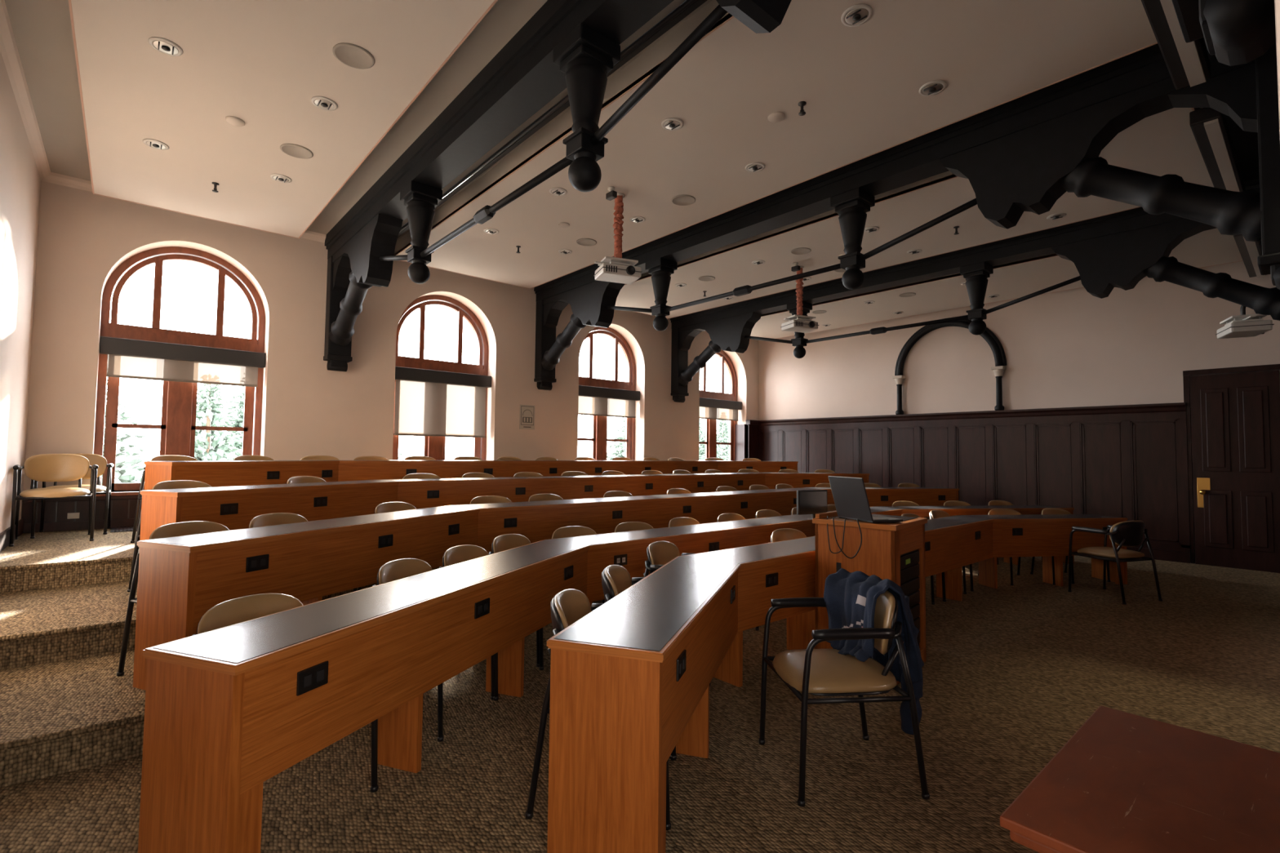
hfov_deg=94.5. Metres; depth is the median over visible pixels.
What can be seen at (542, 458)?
armchair
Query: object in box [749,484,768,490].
armchair
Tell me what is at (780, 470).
armchair
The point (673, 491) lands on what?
armchair
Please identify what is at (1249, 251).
light
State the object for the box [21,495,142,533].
baseboard
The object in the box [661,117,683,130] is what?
recessed light
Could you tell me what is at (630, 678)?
desk
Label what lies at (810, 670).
armchair
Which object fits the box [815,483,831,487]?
armchair
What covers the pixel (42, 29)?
ceiling
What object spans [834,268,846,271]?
ceiling speaker
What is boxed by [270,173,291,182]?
recessed light
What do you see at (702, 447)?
conifer tree
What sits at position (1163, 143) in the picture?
ceiling panel
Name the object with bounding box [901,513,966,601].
armchair
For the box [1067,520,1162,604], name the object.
armchair
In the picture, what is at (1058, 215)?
recessed light
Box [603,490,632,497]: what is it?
armchair
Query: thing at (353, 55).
ceiling speaker
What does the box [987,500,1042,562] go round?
armchair
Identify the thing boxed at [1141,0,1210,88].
light
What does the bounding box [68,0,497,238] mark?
ceiling panel
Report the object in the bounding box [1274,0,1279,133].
wall
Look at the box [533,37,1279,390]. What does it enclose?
roof truss
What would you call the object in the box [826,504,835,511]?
armchair
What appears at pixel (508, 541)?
armchair
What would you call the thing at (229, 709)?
desk
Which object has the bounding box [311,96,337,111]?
recessed light
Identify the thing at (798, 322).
projector
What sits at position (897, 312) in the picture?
recessed light
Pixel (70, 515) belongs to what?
wall outlet
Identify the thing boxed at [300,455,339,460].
armchair
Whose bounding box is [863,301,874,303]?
recessed light
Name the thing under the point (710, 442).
frame
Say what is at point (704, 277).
ceiling speaker
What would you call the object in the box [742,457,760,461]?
armchair
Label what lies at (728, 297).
recessed light
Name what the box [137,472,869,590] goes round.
desk
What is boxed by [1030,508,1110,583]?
armchair
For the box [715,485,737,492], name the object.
armchair
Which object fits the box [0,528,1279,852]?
floor
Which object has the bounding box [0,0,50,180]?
trim
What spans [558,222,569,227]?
cover plate
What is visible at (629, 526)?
armchair
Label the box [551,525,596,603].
armchair
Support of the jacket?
hanging from the armchair at (810, 670)
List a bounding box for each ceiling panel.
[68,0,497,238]
[394,0,1157,288]
[614,107,1213,319]
[750,227,1243,338]
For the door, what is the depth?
7.69 m
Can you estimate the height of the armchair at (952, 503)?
0.794 m
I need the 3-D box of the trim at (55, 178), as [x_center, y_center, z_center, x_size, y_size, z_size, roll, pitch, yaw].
[-1.655,-2.329,9.866,11.750,0.090,0.070,3,-3,-41]
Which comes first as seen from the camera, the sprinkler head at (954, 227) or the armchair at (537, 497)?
the armchair at (537, 497)
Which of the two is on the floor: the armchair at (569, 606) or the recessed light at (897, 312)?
the armchair at (569, 606)
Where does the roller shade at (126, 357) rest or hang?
attached to the wall at (308, 408)
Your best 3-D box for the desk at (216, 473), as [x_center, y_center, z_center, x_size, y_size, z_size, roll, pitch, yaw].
[-0.884,0.866,8.508,9.619,0.740,1.109,3,-3,-41]
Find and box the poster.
[519,404,535,429]
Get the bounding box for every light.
[142,138,168,150]
[148,36,182,56]
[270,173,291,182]
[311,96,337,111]
[397,0,706,237]
[483,227,498,234]
[549,187,567,195]
[558,248,572,253]
[629,216,644,222]
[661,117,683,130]
[675,283,686,286]
[722,296,733,299]
[745,162,764,172]
[751,259,764,264]
[803,276,811,280]
[840,3,872,26]
[863,226,879,232]
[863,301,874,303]
[893,311,903,314]
[906,248,921,253]
[919,80,946,96]
[986,294,999,297]
[1046,213,1066,219]
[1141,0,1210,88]
[1189,107,1245,191]
[1233,234,1265,277]
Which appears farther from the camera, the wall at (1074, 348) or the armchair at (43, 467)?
the wall at (1074, 348)
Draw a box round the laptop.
[828,475,902,522]
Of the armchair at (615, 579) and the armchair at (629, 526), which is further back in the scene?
the armchair at (629, 526)
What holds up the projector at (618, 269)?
hanging from the ceiling
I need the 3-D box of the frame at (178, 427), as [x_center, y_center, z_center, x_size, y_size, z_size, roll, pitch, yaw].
[-5.299,-0.677,6.929,1.560,2.900,0.470,3,-3,-41]
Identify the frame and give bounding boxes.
[93,246,265,496]
[392,294,488,460]
[577,326,635,460]
[698,349,737,460]
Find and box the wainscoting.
[734,402,1191,563]
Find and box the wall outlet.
[66,512,79,519]
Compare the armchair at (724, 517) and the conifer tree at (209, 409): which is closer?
the armchair at (724, 517)
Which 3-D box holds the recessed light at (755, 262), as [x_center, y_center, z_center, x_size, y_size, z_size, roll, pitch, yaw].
[1.601,-2.208,7.994,0.176,0.026,0.176,3,-3,-41]
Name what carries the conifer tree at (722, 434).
on the lawn
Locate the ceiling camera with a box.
[605,186,617,200]
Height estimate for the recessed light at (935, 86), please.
0.026 m
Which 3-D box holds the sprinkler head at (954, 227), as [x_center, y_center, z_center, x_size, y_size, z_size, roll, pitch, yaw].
[3.579,-2.218,6.693,0.060,0.080,0.060,3,-3,-41]
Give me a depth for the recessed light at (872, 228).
6.76 m
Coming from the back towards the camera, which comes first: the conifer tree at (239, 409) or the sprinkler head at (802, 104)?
the conifer tree at (239, 409)
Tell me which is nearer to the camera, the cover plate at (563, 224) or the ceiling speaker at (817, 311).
the cover plate at (563, 224)
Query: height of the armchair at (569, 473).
0.794 m
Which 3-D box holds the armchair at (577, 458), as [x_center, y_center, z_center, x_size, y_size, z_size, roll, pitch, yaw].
[-0.776,0.879,9.313,0.558,0.794,0.560,3,-3,-42]
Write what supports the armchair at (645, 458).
on the floor
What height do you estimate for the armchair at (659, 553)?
0.794 m
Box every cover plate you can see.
[225,115,244,126]
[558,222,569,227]
[767,111,785,122]
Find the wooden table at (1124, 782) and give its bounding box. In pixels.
[1000,706,1279,852]
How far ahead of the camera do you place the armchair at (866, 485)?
9.37 m
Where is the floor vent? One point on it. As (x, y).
(126, 528)
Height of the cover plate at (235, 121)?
0.017 m
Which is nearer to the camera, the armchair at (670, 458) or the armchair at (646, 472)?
the armchair at (646, 472)
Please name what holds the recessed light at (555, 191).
in the ceiling
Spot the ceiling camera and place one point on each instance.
(612, 194)
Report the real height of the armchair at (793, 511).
0.794 m
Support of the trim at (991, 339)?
attached to the wall at (1074, 348)
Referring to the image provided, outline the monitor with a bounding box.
[796,489,826,518]
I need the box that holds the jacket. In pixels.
[823,568,924,735]
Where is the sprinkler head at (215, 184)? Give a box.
[211,182,219,192]
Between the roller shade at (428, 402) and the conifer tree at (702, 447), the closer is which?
the roller shade at (428, 402)
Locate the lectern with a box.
[812,511,927,685]
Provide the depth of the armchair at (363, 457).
7.35 m
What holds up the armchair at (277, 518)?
on the floor
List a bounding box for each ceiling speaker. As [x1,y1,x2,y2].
[280,143,313,158]
[332,42,374,68]
[576,238,596,245]
[671,194,695,205]
[697,275,715,280]
[791,247,811,254]
[812,310,826,313]
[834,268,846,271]
[898,292,915,297]
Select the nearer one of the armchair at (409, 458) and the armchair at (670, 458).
the armchair at (409, 458)
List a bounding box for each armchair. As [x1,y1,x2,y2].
[8,453,98,546]
[30,453,114,538]
[116,520,229,676]
[127,480,211,591]
[130,455,198,542]
[192,593,378,792]
[233,455,273,460]
[248,512,357,591]
[286,475,326,484]
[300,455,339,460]
[353,455,388,460]
[357,502,416,591]
[372,558,493,742]
[402,473,440,479]
[404,456,435,460]
[438,544,543,701]
[453,456,481,460]
[461,472,494,478]
[469,495,511,504]
[488,533,539,666]
[496,456,522,460]
[513,471,542,476]
[524,588,676,830]
[528,493,563,501]
[534,456,557,460]
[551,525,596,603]
[560,471,588,475]
[574,457,595,460]
[601,471,624,475]
[601,521,653,603]
[601,564,644,603]
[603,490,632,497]
[612,457,631,460]
[640,470,662,474]
[642,457,659,460]
[643,541,711,686]
[666,488,690,494]
[667,457,683,460]
[668,517,699,527]
[672,470,690,474]
[704,457,724,460]
[704,469,722,473]
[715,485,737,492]
[717,513,745,522]
[737,469,759,472]
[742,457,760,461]
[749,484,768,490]
[755,509,781,518]
[755,528,806,631]
[758,590,929,807]
[775,484,793,488]
[777,469,799,472]
[791,506,796,515]
[814,469,835,472]
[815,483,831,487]
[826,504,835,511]
[864,483,881,487]
[892,501,919,506]
[897,483,919,487]
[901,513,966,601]
[928,510,973,591]
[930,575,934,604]
[943,500,998,564]
[977,508,1055,586]
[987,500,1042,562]
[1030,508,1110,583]
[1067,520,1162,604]
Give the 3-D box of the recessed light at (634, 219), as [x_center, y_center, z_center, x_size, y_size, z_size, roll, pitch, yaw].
[-0.029,-2.291,6.579,0.176,0.026,0.176,3,-3,-41]
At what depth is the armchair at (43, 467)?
5.47 m
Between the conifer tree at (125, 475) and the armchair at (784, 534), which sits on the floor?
the armchair at (784, 534)
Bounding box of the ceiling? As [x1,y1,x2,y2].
[4,0,1202,239]
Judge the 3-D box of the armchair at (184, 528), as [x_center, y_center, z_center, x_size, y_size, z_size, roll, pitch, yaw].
[-2.441,0.948,3.325,0.560,0.794,0.558,0,-3,21]
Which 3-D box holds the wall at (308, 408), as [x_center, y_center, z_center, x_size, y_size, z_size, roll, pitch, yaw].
[-1.850,-0.269,9.969,11.950,4.400,0.450,3,-3,-41]
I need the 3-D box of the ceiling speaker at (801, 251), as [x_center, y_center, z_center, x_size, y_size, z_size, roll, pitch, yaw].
[2.051,-2.232,7.538,0.250,0.010,0.250,3,-3,-41]
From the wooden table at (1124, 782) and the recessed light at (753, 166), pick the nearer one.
the wooden table at (1124, 782)
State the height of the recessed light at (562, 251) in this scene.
0.026 m
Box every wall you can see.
[0,50,41,533]
[22,181,758,492]
[758,261,1279,545]
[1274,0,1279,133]
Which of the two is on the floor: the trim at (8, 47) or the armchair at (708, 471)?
the armchair at (708, 471)
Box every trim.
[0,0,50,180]
[41,172,534,288]
[892,319,1006,414]
[1182,364,1279,563]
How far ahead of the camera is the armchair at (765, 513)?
6.54 m
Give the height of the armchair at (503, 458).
0.794 m
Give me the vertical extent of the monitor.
0.244 m
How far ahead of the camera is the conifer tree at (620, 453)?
41.44 m
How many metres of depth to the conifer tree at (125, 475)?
17.81 m
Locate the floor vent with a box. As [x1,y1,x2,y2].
[110,526,137,533]
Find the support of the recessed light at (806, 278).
in the ceiling
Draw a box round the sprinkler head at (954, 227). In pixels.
[953,226,959,235]
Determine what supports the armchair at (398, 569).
on the floor
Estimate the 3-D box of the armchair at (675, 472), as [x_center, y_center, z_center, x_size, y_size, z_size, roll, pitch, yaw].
[0.751,1.062,8.994,0.558,0.794,0.560,3,-4,-44]
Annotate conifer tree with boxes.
[101,379,151,485]
[155,383,242,461]
[213,386,244,458]
[606,417,625,460]
[698,418,705,456]
[698,425,728,460]
[716,419,728,460]
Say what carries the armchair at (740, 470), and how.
on the floor
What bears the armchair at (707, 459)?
on the floor
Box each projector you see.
[593,192,642,284]
[780,266,818,333]
[1215,305,1274,338]
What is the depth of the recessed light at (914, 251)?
7.49 m
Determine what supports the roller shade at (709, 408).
attached to the wall at (308, 408)
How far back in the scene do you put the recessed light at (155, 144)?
5.05 m
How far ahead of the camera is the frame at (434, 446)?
9.05 m
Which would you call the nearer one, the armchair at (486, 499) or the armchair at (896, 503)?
the armchair at (486, 499)
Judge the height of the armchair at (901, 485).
0.794 m
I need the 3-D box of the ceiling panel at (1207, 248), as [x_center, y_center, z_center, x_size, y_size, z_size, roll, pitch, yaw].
[4.642,-2.197,9.917,1.970,0.204,7.650,3,-3,-41]
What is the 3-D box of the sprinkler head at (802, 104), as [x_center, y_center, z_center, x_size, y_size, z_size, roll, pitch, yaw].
[1.199,-2.350,4.375,0.060,0.080,0.060,3,-3,-41]
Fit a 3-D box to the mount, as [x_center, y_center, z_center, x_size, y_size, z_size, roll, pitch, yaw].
[2.108,-2.160,8.003,0.070,0.110,0.110,3,-3,-41]
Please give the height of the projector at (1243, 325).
0.324 m
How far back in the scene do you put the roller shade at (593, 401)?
10.97 m
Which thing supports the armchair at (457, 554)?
on the floor
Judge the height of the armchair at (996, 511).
0.794 m
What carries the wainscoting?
attached to the wall at (1074, 348)
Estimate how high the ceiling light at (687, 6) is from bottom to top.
0.098 m
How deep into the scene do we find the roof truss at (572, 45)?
4.04 m
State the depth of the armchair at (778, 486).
8.82 m
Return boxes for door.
[1189,369,1279,573]
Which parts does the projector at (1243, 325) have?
wall arm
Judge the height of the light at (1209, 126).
0.420 m
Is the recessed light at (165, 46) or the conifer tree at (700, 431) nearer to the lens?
the recessed light at (165, 46)
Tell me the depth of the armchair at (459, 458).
8.16 m
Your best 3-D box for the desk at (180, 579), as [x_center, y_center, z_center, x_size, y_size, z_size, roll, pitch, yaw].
[0.857,1.155,6.485,9.751,0.740,1.449,3,-3,-41]
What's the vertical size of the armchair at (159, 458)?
0.794 m
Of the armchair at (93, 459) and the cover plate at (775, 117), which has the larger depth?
the armchair at (93, 459)
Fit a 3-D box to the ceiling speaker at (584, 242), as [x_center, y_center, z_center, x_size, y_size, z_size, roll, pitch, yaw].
[-0.659,-2.274,7.304,0.250,0.010,0.250,3,-3,-41]
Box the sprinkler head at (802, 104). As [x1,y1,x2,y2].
[797,101,806,115]
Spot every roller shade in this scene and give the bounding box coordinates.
[99,336,265,386]
[393,366,491,437]
[577,385,639,417]
[699,397,742,421]
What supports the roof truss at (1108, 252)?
attached to the ceiling
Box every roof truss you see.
[323,0,1275,371]
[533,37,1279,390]
[670,177,1279,402]
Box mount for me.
[791,262,799,271]
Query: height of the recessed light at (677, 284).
0.026 m
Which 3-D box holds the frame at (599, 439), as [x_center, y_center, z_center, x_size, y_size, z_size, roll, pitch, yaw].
[-0.617,-0.439,10.995,1.560,2.900,0.470,3,-3,-41]
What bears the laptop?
on the lectern
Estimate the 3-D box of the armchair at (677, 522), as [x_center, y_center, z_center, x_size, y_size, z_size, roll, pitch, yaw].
[0.520,1.260,5.478,0.558,0.794,0.560,3,-4,-44]
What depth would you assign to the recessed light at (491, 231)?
6.96 m
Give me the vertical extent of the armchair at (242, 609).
0.794 m
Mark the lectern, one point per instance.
(895, 552)
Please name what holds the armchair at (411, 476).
on the floor
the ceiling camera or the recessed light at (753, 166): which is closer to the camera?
the recessed light at (753, 166)
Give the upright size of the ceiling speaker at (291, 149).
0.010 m
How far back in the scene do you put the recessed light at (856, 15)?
3.48 m
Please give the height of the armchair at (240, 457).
0.794 m
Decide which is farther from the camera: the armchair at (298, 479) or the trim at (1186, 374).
the trim at (1186, 374)
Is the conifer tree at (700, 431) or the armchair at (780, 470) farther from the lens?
the conifer tree at (700, 431)
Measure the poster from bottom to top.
0.400 m
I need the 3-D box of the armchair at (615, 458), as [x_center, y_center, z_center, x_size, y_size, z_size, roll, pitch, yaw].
[-0.215,0.908,9.812,0.558,0.794,0.560,3,-3,-37]
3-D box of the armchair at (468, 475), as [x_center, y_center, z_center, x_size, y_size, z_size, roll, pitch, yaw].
[-1.792,0.933,6.786,0.558,0.794,0.560,3,-4,-42]
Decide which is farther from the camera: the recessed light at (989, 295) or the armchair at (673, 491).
the recessed light at (989, 295)
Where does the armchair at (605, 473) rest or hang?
on the floor
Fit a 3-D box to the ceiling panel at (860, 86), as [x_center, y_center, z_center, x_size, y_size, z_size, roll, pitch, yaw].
[-0.052,-2.436,5.843,2.150,0.204,7.650,3,-3,-41]
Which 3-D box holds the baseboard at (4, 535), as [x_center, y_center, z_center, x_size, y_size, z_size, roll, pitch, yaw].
[-3.244,1.139,2.540,0.020,0.680,8.850,3,-3,-41]
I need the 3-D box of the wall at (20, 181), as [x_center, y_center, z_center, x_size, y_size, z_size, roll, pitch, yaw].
[-3.420,-0.617,2.715,0.150,4.400,9.450,3,-3,-41]
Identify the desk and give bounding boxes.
[133,487,959,690]
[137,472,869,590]
[137,505,1074,852]
[143,460,798,490]
[546,514,1127,852]
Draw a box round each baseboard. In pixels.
[0,519,24,552]
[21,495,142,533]
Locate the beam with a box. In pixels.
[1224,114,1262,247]
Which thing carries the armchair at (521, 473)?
on the floor
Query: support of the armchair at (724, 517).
on the floor
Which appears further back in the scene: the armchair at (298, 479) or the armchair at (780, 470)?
the armchair at (780, 470)
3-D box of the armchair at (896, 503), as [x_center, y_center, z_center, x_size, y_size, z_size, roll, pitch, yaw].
[3.615,1.403,7.824,0.558,0.794,0.560,1,-3,-13]
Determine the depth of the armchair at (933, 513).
6.67 m
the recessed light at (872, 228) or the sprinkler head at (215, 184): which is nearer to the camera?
the sprinkler head at (215, 184)
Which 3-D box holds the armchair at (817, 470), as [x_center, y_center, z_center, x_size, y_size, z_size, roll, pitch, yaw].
[3.309,1.152,10.327,0.558,0.794,0.560,1,-3,-14]
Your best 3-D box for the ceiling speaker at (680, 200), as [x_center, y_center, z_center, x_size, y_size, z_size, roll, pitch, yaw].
[0.445,-2.317,6.065,0.250,0.010,0.250,3,-3,-41]
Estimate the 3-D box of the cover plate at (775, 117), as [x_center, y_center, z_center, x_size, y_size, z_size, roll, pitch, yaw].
[1.048,-2.376,4.550,0.130,0.017,0.130,3,-3,-41]
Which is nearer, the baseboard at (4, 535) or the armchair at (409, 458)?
the baseboard at (4, 535)
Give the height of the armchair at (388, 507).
0.794 m

